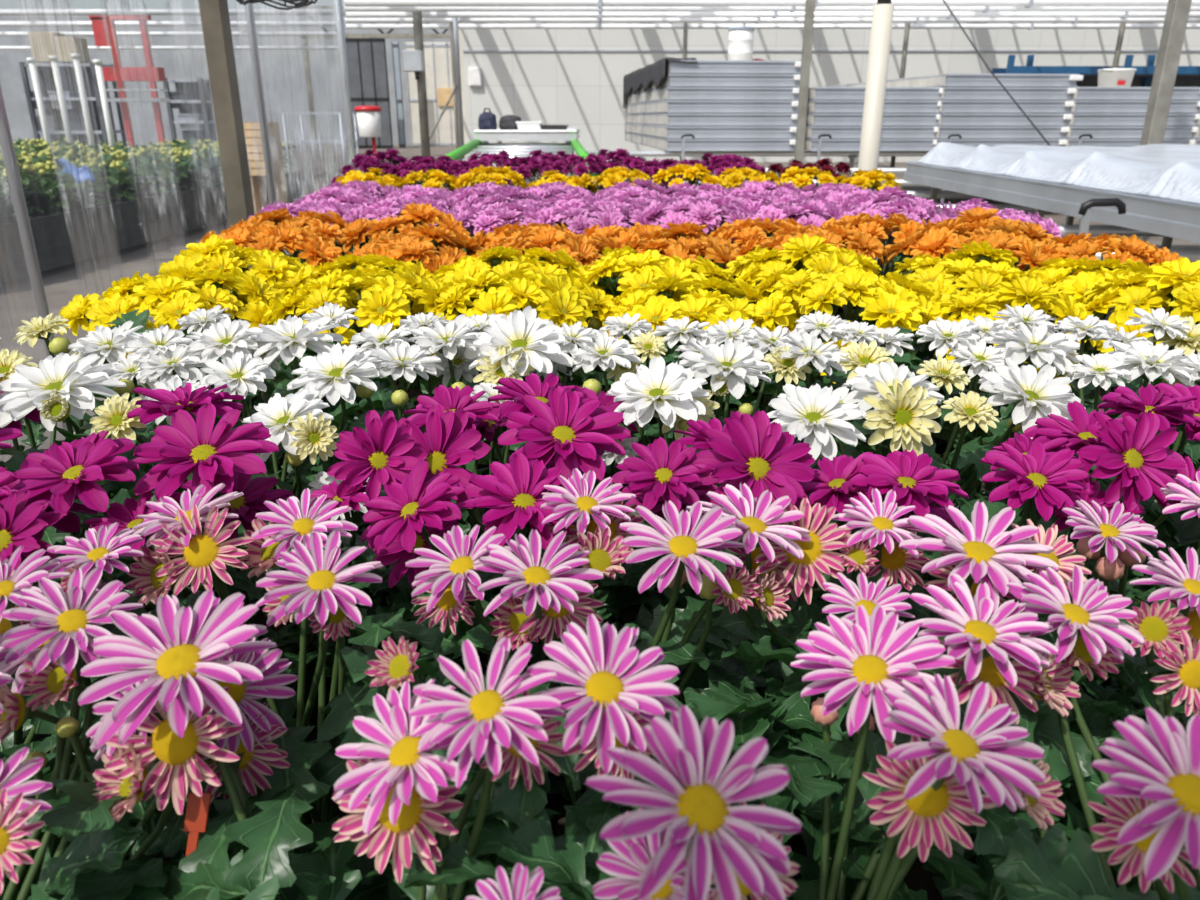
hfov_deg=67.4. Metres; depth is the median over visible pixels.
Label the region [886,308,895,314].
flower
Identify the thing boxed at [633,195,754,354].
chrysanthemum
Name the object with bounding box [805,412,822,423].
flower
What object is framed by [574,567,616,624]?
pot
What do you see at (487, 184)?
chrysanthemum
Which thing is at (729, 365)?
flower
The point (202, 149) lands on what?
plant
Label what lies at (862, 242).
chrysanthemum
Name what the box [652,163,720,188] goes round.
chrysanthemum
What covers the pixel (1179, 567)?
chrysanthemum
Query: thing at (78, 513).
chrysanthemum
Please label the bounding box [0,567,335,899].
chrysanthemum
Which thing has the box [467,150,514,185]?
chrysanthemum
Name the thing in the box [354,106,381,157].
litter bin
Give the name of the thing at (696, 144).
tray
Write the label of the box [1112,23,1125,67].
metal post
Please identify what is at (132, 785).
flower
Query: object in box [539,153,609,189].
chrysanthemum
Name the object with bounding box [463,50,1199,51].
trim
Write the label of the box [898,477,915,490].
flower
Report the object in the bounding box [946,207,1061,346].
chrysanthemum
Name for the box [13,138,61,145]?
plant
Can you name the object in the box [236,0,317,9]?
coil
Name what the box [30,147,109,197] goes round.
plant
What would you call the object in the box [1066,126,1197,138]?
tray
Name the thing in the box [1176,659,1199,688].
flower
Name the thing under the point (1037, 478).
flower
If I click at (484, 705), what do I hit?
flower
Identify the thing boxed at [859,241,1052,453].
chrysanthemum
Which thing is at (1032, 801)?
flower
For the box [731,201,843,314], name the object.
chrysanthemum
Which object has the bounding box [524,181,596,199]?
chrysanthemum
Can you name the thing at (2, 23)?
pipe
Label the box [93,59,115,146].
pipe
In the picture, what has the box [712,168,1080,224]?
rail
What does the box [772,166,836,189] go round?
chrysanthemum
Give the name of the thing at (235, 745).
flower
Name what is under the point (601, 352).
flower
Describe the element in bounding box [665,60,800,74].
tray
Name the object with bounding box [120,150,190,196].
plant
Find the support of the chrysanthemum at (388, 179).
on the bench at (160, 854)
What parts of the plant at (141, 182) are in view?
pot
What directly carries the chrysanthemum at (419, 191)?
on the bench at (160, 854)
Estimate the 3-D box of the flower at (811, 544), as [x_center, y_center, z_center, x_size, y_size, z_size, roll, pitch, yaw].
[0.103,0.049,0.457,0.020,0.005,0.020,-28,66,0]
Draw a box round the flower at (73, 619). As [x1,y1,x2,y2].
[56,609,90,632]
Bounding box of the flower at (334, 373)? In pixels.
[329,368,342,378]
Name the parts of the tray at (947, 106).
panel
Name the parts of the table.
rail, rail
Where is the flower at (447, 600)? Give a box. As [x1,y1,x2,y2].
[436,583,456,610]
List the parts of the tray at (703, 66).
panel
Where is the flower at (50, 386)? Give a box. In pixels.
[46,382,62,391]
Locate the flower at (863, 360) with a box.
[860,357,871,366]
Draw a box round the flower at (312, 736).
[211,655,333,808]
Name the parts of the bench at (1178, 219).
leg, leg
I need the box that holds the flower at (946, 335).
[944,334,952,339]
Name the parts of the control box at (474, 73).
door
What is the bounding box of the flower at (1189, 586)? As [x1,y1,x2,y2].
[1182,579,1199,594]
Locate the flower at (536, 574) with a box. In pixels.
[522,566,550,586]
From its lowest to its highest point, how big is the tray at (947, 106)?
0.148 m
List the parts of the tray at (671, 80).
panel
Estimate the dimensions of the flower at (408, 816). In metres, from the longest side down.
0.019 x 0.019 x 0.004 m
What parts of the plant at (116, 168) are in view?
pot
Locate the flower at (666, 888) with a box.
[649,875,674,899]
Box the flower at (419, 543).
[411,535,424,553]
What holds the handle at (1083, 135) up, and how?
on the floor
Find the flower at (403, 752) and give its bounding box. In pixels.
[388,736,424,769]
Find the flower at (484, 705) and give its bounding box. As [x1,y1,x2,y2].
[468,689,505,721]
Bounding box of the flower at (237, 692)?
[217,680,245,703]
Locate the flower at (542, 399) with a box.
[535,397,548,402]
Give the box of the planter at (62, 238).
[0,171,302,282]
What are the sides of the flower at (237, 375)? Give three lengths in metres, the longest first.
0.011 x 0.011 x 0.003 m
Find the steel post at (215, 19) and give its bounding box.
[198,0,254,267]
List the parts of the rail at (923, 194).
leg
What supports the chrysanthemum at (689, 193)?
on the bench at (160, 854)
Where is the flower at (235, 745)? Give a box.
[211,738,254,768]
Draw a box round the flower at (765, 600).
[755,587,773,609]
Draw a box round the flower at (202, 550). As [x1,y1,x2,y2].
[183,534,219,567]
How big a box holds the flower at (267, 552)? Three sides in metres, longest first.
0.018 x 0.018 x 0.004 m
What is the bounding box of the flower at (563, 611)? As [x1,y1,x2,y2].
[541,600,571,618]
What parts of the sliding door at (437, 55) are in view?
panel, panel, panel, panel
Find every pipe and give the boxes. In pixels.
[0,9,345,14]
[0,21,345,26]
[0,32,345,35]
[0,46,337,49]
[27,58,51,146]
[49,56,72,144]
[71,53,95,145]
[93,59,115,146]
[344,5,1199,12]
[344,17,1199,23]
[345,23,1199,29]
[449,23,459,176]
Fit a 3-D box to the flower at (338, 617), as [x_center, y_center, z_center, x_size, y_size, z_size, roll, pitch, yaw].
[-0.122,0.075,0.416,0.012,0.012,0.003,-33,16,7]
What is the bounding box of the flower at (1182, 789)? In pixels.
[1166,773,1199,815]
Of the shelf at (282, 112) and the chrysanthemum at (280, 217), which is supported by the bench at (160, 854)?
the chrysanthemum at (280, 217)
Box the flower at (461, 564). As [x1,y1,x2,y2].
[449,556,473,574]
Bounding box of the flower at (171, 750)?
[152,719,198,765]
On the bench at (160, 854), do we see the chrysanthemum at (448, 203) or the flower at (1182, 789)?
the chrysanthemum at (448, 203)
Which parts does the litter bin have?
lid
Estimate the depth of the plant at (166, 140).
13.10 m
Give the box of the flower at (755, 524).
[740,517,766,534]
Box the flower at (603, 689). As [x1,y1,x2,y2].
[585,671,624,707]
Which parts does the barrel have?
lid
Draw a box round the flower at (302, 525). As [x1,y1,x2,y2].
[292,518,314,535]
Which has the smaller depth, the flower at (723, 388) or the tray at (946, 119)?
the flower at (723, 388)
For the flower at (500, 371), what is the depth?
0.71 m
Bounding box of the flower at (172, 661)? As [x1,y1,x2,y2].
[155,644,202,679]
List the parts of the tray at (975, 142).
panel, frame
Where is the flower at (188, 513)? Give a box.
[175,510,200,525]
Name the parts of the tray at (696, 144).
panel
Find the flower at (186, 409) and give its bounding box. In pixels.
[177,401,193,410]
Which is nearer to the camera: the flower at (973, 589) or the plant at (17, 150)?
the flower at (973, 589)
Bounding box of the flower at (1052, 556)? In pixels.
[1030,551,1059,564]
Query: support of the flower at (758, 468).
on the chrysanthemum at (755, 452)
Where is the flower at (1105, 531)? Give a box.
[1098,524,1120,538]
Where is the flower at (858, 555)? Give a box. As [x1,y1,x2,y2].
[848,548,867,566]
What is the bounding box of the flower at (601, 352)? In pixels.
[598,350,607,355]
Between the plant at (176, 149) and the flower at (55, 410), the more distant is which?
the plant at (176, 149)
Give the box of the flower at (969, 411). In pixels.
[965,407,976,416]
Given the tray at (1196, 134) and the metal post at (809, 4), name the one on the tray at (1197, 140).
the tray at (1196, 134)
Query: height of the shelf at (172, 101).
0.060 m
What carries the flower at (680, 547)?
on the chrysanthemum at (555, 594)
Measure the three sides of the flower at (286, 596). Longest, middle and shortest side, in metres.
0.013 x 0.013 x 0.003 m
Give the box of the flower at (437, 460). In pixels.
[425,451,447,474]
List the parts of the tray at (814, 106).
panel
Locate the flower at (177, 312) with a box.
[174,309,182,316]
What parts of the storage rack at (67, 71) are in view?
panel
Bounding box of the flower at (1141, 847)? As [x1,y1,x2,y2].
[1127,810,1161,853]
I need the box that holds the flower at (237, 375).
[232,373,242,379]
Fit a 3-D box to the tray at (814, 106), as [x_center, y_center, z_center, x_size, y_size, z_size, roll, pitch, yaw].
[3.334,-5.230,13.778,1.730,0.148,5.475,-1,20,-4]
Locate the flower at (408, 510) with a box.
[400,502,418,519]
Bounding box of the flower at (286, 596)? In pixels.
[281,595,296,612]
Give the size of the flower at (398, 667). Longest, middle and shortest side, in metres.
0.012 x 0.012 x 0.003 m
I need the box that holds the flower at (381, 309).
[376,306,386,314]
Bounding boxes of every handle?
[681,134,694,161]
[817,134,831,178]
[940,134,960,203]
[1062,198,1125,330]
[1064,134,1091,224]
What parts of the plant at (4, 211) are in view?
pot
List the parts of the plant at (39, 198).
pot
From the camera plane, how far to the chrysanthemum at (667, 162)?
2.74 m
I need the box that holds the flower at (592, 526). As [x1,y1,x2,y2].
[588,518,615,542]
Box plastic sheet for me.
[910,142,1199,203]
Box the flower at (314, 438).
[308,432,320,442]
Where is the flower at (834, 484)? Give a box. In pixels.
[829,479,845,491]
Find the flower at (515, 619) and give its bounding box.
[508,612,531,634]
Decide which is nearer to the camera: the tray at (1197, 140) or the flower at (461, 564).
the flower at (461, 564)
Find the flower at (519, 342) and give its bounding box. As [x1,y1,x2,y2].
[511,339,527,350]
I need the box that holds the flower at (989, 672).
[976,655,1005,687]
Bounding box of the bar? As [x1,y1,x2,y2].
[429,85,457,137]
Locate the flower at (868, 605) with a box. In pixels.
[854,600,876,615]
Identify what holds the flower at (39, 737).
on the chrysanthemum at (78, 513)
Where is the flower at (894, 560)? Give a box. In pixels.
[880,543,905,570]
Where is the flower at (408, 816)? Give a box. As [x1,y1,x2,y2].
[379,781,424,833]
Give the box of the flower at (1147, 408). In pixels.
[1145,406,1154,412]
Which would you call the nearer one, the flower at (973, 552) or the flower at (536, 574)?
the flower at (536, 574)
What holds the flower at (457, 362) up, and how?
on the chrysanthemum at (516, 345)
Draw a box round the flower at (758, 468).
[746,456,770,480]
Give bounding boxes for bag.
[58,158,95,182]
[478,108,496,129]
[499,115,520,129]
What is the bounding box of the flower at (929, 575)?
[871,573,931,717]
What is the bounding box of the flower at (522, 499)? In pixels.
[511,493,535,509]
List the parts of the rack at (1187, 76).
panel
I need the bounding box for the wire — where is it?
[942,0,1050,145]
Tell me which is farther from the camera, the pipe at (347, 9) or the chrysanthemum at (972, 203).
the pipe at (347, 9)
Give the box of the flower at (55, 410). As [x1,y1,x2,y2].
[49,402,70,421]
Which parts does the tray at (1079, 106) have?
panel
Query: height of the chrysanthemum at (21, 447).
0.335 m
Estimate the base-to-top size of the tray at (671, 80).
0.148 m
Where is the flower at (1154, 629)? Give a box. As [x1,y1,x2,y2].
[1137,616,1168,642]
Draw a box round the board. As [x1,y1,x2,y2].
[437,88,453,105]
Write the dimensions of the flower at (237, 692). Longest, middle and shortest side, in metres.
0.015 x 0.015 x 0.004 m
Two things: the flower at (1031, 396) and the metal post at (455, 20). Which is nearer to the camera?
the flower at (1031, 396)
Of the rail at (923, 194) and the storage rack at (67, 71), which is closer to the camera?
the rail at (923, 194)
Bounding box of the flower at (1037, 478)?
[1026,473,1047,489]
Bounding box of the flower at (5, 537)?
[0,529,13,551]
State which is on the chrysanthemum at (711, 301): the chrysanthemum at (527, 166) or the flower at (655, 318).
the flower at (655, 318)
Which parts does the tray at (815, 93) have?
panel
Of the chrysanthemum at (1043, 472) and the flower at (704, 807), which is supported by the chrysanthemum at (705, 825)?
the flower at (704, 807)
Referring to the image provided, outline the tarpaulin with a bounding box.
[623,57,697,107]
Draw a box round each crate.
[24,91,52,108]
[29,115,60,130]
[47,91,77,108]
[68,113,95,130]
[164,92,192,107]
[176,114,203,129]
[243,122,287,213]
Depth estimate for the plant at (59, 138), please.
13.07 m
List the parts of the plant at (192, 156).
pot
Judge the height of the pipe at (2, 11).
0.095 m
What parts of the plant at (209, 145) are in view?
pot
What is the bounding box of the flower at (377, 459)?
[368,450,388,469]
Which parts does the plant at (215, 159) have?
pot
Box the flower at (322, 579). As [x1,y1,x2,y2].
[306,570,335,591]
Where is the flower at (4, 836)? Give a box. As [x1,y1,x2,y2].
[0,826,10,855]
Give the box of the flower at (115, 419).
[110,414,122,425]
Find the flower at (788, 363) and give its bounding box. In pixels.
[782,360,792,368]
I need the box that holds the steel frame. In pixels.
[89,15,170,145]
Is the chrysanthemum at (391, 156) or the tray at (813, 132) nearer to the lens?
the chrysanthemum at (391, 156)
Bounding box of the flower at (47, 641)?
[36,637,52,648]
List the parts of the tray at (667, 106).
panel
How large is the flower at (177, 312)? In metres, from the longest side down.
0.012 x 0.012 x 0.003 m
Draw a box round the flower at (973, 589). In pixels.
[964,578,979,597]
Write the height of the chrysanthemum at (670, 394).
0.342 m
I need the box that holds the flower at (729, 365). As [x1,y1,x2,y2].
[721,362,732,369]
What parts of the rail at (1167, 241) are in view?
leg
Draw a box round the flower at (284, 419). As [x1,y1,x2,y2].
[276,416,290,426]
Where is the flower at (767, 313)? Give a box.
[764,310,771,316]
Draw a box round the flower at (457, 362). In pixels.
[454,359,462,365]
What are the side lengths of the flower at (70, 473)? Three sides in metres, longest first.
0.016 x 0.016 x 0.004 m
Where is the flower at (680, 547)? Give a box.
[668,535,698,560]
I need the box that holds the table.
[445,128,597,176]
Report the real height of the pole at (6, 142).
3.200 m
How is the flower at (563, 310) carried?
on the chrysanthemum at (562, 299)
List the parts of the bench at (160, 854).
bench frame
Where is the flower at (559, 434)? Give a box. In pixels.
[551,426,576,442]
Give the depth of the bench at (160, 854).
1.14 m
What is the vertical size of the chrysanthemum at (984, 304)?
0.338 m
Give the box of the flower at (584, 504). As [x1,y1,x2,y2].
[576,496,597,513]
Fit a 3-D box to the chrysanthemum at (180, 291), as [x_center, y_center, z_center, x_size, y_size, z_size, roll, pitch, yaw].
[-0.471,-0.039,1.054,0.268,0.342,0.263,8,22,20]
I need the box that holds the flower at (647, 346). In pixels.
[644,344,651,350]
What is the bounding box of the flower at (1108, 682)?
[1071,578,1139,707]
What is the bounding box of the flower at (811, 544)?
[784,529,822,565]
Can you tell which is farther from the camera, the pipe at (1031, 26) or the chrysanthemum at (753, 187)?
the pipe at (1031, 26)
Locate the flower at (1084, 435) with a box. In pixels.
[1078,432,1096,444]
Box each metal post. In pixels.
[412,12,430,179]
[452,18,464,160]
[680,23,687,160]
[794,0,814,187]
[890,23,909,167]
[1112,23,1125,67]
[1128,0,1191,244]
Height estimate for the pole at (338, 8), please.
3.200 m
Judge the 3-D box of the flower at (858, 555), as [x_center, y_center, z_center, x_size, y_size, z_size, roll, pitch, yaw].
[0.129,0.054,0.452,0.011,0.002,0.011,-15,65,1]
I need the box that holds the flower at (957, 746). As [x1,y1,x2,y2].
[941,728,979,762]
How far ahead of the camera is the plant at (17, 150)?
8.44 m
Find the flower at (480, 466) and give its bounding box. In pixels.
[477,451,530,540]
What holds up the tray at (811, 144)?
on the rail at (851, 154)
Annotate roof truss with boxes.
[298,6,449,158]
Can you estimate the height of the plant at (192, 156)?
0.545 m
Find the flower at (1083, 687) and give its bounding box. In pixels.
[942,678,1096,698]
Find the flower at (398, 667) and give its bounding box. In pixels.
[389,654,414,681]
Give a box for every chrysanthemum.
[0,313,217,582]
[0,338,24,452]
[0,383,470,808]
[0,391,220,753]
[0,545,214,899]
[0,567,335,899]
[3,483,570,899]
[31,590,763,899]
[55,315,397,690]
[56,267,285,483]
[63,305,380,590]
[140,234,348,485]
[198,224,355,401]
[221,208,356,368]
[248,201,371,259]
[258,267,488,531]
[267,373,722,817]
[271,254,442,443]
[271,301,530,605]
[284,200,363,332]
[289,306,637,657]
[293,194,374,332]
[304,186,383,252]
[305,468,854,899]
[326,180,397,197]
[330,159,402,183]
[335,167,406,198]
[338,202,471,354]
[342,198,471,345]
[344,223,483,409]
[351,149,418,183]
[359,196,473,309]
[373,187,454,202]
[385,185,455,199]
[389,155,457,189]
[391,194,468,260]
[393,169,465,191]
[404,573,1199,899]
[412,155,458,188]
[413,246,609,451]
[413,270,618,540]
[436,202,543,373]
[444,159,494,188]
[445,313,758,624]
[448,165,527,232]
[451,186,545,307]
[452,181,517,231]
[452,184,516,201]
[465,188,559,236]
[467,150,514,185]
[473,222,579,371]
[474,227,631,384]
[497,156,556,188]
[512,149,573,185]
[524,170,597,194]
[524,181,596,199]
[532,182,573,197]
[532,199,654,387]
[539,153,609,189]
[542,193,616,278]
[542,316,879,644]
[568,277,798,445]
[576,246,736,490]
[576,410,968,829]
[579,195,655,338]
[580,166,649,191]
[580,222,717,388]
[586,148,643,194]
[595,178,666,222]
[598,187,663,286]
[600,156,665,187]
[602,221,742,406]
[617,193,684,276]
[623,483,1199,899]
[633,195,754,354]
[640,311,934,573]
[649,158,709,186]
[652,158,689,188]
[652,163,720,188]
[659,195,748,277]
[661,182,728,196]
[666,186,734,256]
[696,151,745,185]
[703,156,765,189]
[704,191,776,299]
[706,217,818,409]
[714,167,777,188]
[716,317,1155,717]
[726,233,889,442]
[727,180,800,278]
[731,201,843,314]
[737,223,890,395]
[737,266,957,553]
[745,194,840,218]
[753,189,817,201]
[761,159,816,184]
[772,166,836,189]
[790,197,851,304]
[801,182,874,198]
[802,158,857,187]
[812,186,877,315]
[816,564,1199,899]
[817,212,930,337]
[829,384,1199,726]
[831,304,1129,534]
[834,199,952,350]
[835,169,902,261]
[840,191,915,308]
[850,186,955,314]
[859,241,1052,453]
[882,218,1051,394]
[913,206,1053,373]
[923,276,1100,492]
[929,307,1199,707]
[935,471,1199,899]
[937,198,1043,315]
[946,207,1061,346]
[1004,258,1197,418]
[1016,232,1190,418]
[1057,383,1199,726]
[1075,257,1199,503]
[1149,260,1199,462]
[1153,378,1197,518]
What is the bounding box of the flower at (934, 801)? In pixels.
[902,774,949,817]
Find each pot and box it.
[312,796,367,822]
[458,584,541,657]
[544,770,622,837]
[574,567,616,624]
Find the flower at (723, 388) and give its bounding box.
[711,384,726,395]
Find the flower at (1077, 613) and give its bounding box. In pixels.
[1058,603,1090,625]
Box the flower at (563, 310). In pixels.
[560,308,567,314]
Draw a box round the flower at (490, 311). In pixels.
[486,309,494,315]
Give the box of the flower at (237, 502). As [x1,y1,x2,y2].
[226,496,245,511]
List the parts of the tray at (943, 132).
panel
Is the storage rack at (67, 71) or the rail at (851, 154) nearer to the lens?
the rail at (851, 154)
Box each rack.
[19,62,127,146]
[163,78,217,146]
[990,55,1199,86]
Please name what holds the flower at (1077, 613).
on the chrysanthemum at (1158, 765)
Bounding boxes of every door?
[345,38,392,148]
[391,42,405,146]
[404,42,455,145]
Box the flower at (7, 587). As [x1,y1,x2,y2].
[0,580,14,599]
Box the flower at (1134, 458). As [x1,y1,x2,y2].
[1122,448,1143,468]
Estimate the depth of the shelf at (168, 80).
19.43 m
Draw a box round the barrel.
[728,26,754,59]
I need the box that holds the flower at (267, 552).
[261,539,284,567]
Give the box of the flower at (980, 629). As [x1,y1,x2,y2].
[963,620,997,645]
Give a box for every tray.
[539,125,568,129]
[624,123,796,138]
[625,74,799,95]
[625,87,798,104]
[625,100,797,113]
[625,113,797,125]
[625,132,795,150]
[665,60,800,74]
[804,138,938,150]
[805,125,937,138]
[806,113,939,125]
[807,100,940,112]
[808,87,942,99]
[822,138,1066,146]
[823,74,1082,86]
[935,126,1068,138]
[937,113,1071,125]
[938,100,1073,112]
[940,87,1075,99]
[1064,138,1194,146]
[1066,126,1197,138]
[1068,113,1199,125]
[1068,138,1199,144]
[1070,100,1199,112]
[1072,87,1199,99]
[1193,126,1199,137]
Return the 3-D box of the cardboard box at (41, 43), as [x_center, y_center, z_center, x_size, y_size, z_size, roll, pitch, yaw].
[-11.449,-8.368,18.709,0.518,0.572,0.450,0,20,0]
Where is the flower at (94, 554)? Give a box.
[87,547,108,562]
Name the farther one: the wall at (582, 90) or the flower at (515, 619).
the wall at (582, 90)
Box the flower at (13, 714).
[1,692,24,731]
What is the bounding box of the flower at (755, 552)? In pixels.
[751,546,774,576]
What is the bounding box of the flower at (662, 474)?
[654,468,672,483]
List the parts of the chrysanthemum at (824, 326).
stem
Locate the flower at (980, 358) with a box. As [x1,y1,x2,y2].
[976,356,985,361]
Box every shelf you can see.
[24,63,110,66]
[31,97,95,100]
[38,130,122,133]
[102,67,165,80]
[106,89,170,101]
[167,79,209,82]
[170,100,212,103]
[173,121,214,123]
[282,112,354,113]
[287,139,356,142]
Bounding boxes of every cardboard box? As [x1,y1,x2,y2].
[28,31,64,62]
[52,36,89,62]
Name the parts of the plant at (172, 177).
pot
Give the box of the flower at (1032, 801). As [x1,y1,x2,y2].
[1014,778,1036,810]
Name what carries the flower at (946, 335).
on the chrysanthemum at (904, 403)
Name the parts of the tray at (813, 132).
panel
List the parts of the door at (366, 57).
panel, panel, panel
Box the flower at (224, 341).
[220,339,230,343]
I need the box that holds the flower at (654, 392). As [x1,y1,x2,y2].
[649,388,663,400]
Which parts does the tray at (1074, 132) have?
panel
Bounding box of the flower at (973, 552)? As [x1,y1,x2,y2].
[962,541,996,564]
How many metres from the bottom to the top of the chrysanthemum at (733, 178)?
0.362 m
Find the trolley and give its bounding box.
[282,112,358,204]
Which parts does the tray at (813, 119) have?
panel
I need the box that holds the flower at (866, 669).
[851,654,889,684]
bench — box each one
[56,258,1011,860]
[903,162,1199,242]
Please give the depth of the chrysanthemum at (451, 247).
1.34 m
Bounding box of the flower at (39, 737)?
[7,661,85,753]
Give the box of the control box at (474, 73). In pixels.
[468,67,481,85]
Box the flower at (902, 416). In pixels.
[893,407,911,425]
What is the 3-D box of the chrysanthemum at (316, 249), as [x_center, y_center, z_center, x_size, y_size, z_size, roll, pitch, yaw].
[-0.497,-0.168,1.385,0.256,0.354,0.246,4,21,9]
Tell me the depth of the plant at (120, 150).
9.98 m
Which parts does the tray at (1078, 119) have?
panel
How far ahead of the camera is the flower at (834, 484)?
0.52 m
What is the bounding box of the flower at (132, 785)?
[119,767,146,804]
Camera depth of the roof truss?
27.29 m
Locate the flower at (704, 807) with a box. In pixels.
[676,783,728,835]
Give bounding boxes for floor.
[0,145,1199,461]
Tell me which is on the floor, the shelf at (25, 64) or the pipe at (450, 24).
the pipe at (450, 24)
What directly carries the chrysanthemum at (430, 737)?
on the bench at (160, 854)
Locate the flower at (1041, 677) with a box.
[1030,669,1050,699]
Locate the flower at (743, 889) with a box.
[732,868,751,895]
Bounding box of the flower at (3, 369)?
[0,366,9,374]
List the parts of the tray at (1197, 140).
frame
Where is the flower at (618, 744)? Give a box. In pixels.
[596,731,628,747]
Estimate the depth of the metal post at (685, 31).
17.77 m
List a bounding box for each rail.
[577,151,928,176]
[594,179,1145,240]
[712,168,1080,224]
[907,191,1073,224]
[910,249,1199,262]
[938,204,1172,248]
[1055,225,1167,319]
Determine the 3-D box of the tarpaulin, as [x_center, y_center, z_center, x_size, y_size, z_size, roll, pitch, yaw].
[0.792,-5.467,13.557,0.423,0.562,5.305,-1,20,-4]
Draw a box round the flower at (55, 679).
[46,665,76,693]
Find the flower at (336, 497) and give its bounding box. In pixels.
[333,496,342,501]
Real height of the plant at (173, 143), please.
0.525 m
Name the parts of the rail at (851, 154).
leg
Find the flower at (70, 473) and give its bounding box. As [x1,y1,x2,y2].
[62,465,84,482]
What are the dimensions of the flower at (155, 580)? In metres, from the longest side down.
0.017 x 0.017 x 0.004 m
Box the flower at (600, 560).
[587,548,611,571]
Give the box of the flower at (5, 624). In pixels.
[0,606,17,633]
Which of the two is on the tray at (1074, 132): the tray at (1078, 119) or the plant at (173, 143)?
the tray at (1078, 119)
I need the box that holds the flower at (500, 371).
[496,366,504,376]
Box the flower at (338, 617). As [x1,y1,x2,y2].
[329,605,346,623]
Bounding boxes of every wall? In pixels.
[0,15,449,144]
[458,23,467,158]
[462,23,1199,161]
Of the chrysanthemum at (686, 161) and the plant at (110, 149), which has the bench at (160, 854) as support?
the chrysanthemum at (686, 161)
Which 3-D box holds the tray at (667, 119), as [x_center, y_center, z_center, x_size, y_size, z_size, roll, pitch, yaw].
[1.512,-5.088,13.831,1.730,0.148,5.475,-1,20,-4]
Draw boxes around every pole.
[0,84,74,438]
[244,0,276,205]
[334,0,356,170]
[858,0,893,171]
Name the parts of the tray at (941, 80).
panel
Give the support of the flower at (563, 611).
on the chrysanthemum at (555, 594)
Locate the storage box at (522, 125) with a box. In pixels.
[516,121,542,129]
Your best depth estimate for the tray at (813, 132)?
11.37 m
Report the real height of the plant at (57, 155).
0.528 m
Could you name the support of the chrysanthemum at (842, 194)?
on the bench at (160, 854)
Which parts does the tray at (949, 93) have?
panel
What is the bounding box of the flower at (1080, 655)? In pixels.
[1071,637,1092,665]
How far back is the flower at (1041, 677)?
0.37 m
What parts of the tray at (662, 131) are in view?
panel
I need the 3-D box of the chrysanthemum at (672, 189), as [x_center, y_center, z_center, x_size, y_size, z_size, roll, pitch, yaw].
[0.260,-0.544,2.422,0.245,0.340,0.257,-10,22,-25]
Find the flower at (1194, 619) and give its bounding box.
[1187,610,1199,640]
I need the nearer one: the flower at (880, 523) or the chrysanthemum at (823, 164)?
the flower at (880, 523)
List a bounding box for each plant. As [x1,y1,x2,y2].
[0,147,54,208]
[0,150,75,204]
[0,158,80,217]
[0,166,42,222]
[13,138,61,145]
[17,147,43,154]
[17,147,78,176]
[19,141,77,153]
[22,155,110,211]
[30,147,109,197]
[41,143,106,175]
[42,136,87,144]
[66,144,143,183]
[69,153,140,206]
[82,145,173,201]
[86,146,150,175]
[98,140,130,146]
[113,144,178,175]
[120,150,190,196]
[137,140,181,164]
[141,143,212,192]
[145,147,201,169]
[158,137,202,149]
[169,146,208,182]
[174,147,223,188]
[184,140,223,184]
[189,139,220,168]
[281,142,296,172]
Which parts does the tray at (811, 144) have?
panel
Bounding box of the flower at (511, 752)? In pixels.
[507,735,537,757]
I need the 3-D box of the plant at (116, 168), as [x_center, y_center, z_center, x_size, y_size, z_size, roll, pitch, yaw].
[-4.947,-2.659,8.872,0.725,0.493,0.781,0,20,1]
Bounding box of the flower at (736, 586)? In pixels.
[723,578,743,599]
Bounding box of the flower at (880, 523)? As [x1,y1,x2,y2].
[871,517,893,530]
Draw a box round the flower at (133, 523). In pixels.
[127,519,142,529]
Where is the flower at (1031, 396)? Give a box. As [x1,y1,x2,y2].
[1025,390,1038,402]
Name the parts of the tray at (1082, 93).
panel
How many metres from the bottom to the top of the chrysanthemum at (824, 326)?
0.341 m
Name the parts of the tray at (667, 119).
panel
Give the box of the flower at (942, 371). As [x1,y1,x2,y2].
[939,370,948,378]
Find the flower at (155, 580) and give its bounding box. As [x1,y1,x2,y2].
[151,560,176,588]
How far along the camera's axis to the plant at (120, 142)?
12.61 m
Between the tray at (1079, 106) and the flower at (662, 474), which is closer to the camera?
the flower at (662, 474)
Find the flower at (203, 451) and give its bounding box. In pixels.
[189,444,217,462]
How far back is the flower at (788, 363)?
0.72 m
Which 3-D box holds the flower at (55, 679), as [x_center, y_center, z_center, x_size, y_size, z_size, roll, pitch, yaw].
[-0.226,0.096,0.376,0.014,0.014,0.003,50,0,22]
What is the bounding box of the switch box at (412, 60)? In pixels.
[402,50,423,79]
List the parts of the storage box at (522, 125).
lid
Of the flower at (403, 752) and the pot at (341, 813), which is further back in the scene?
the pot at (341, 813)
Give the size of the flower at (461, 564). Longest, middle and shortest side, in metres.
0.014 x 0.014 x 0.003 m
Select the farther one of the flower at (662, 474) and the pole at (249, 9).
the pole at (249, 9)
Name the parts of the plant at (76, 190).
pot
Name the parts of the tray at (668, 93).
panel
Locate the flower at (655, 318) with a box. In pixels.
[651,315,659,322]

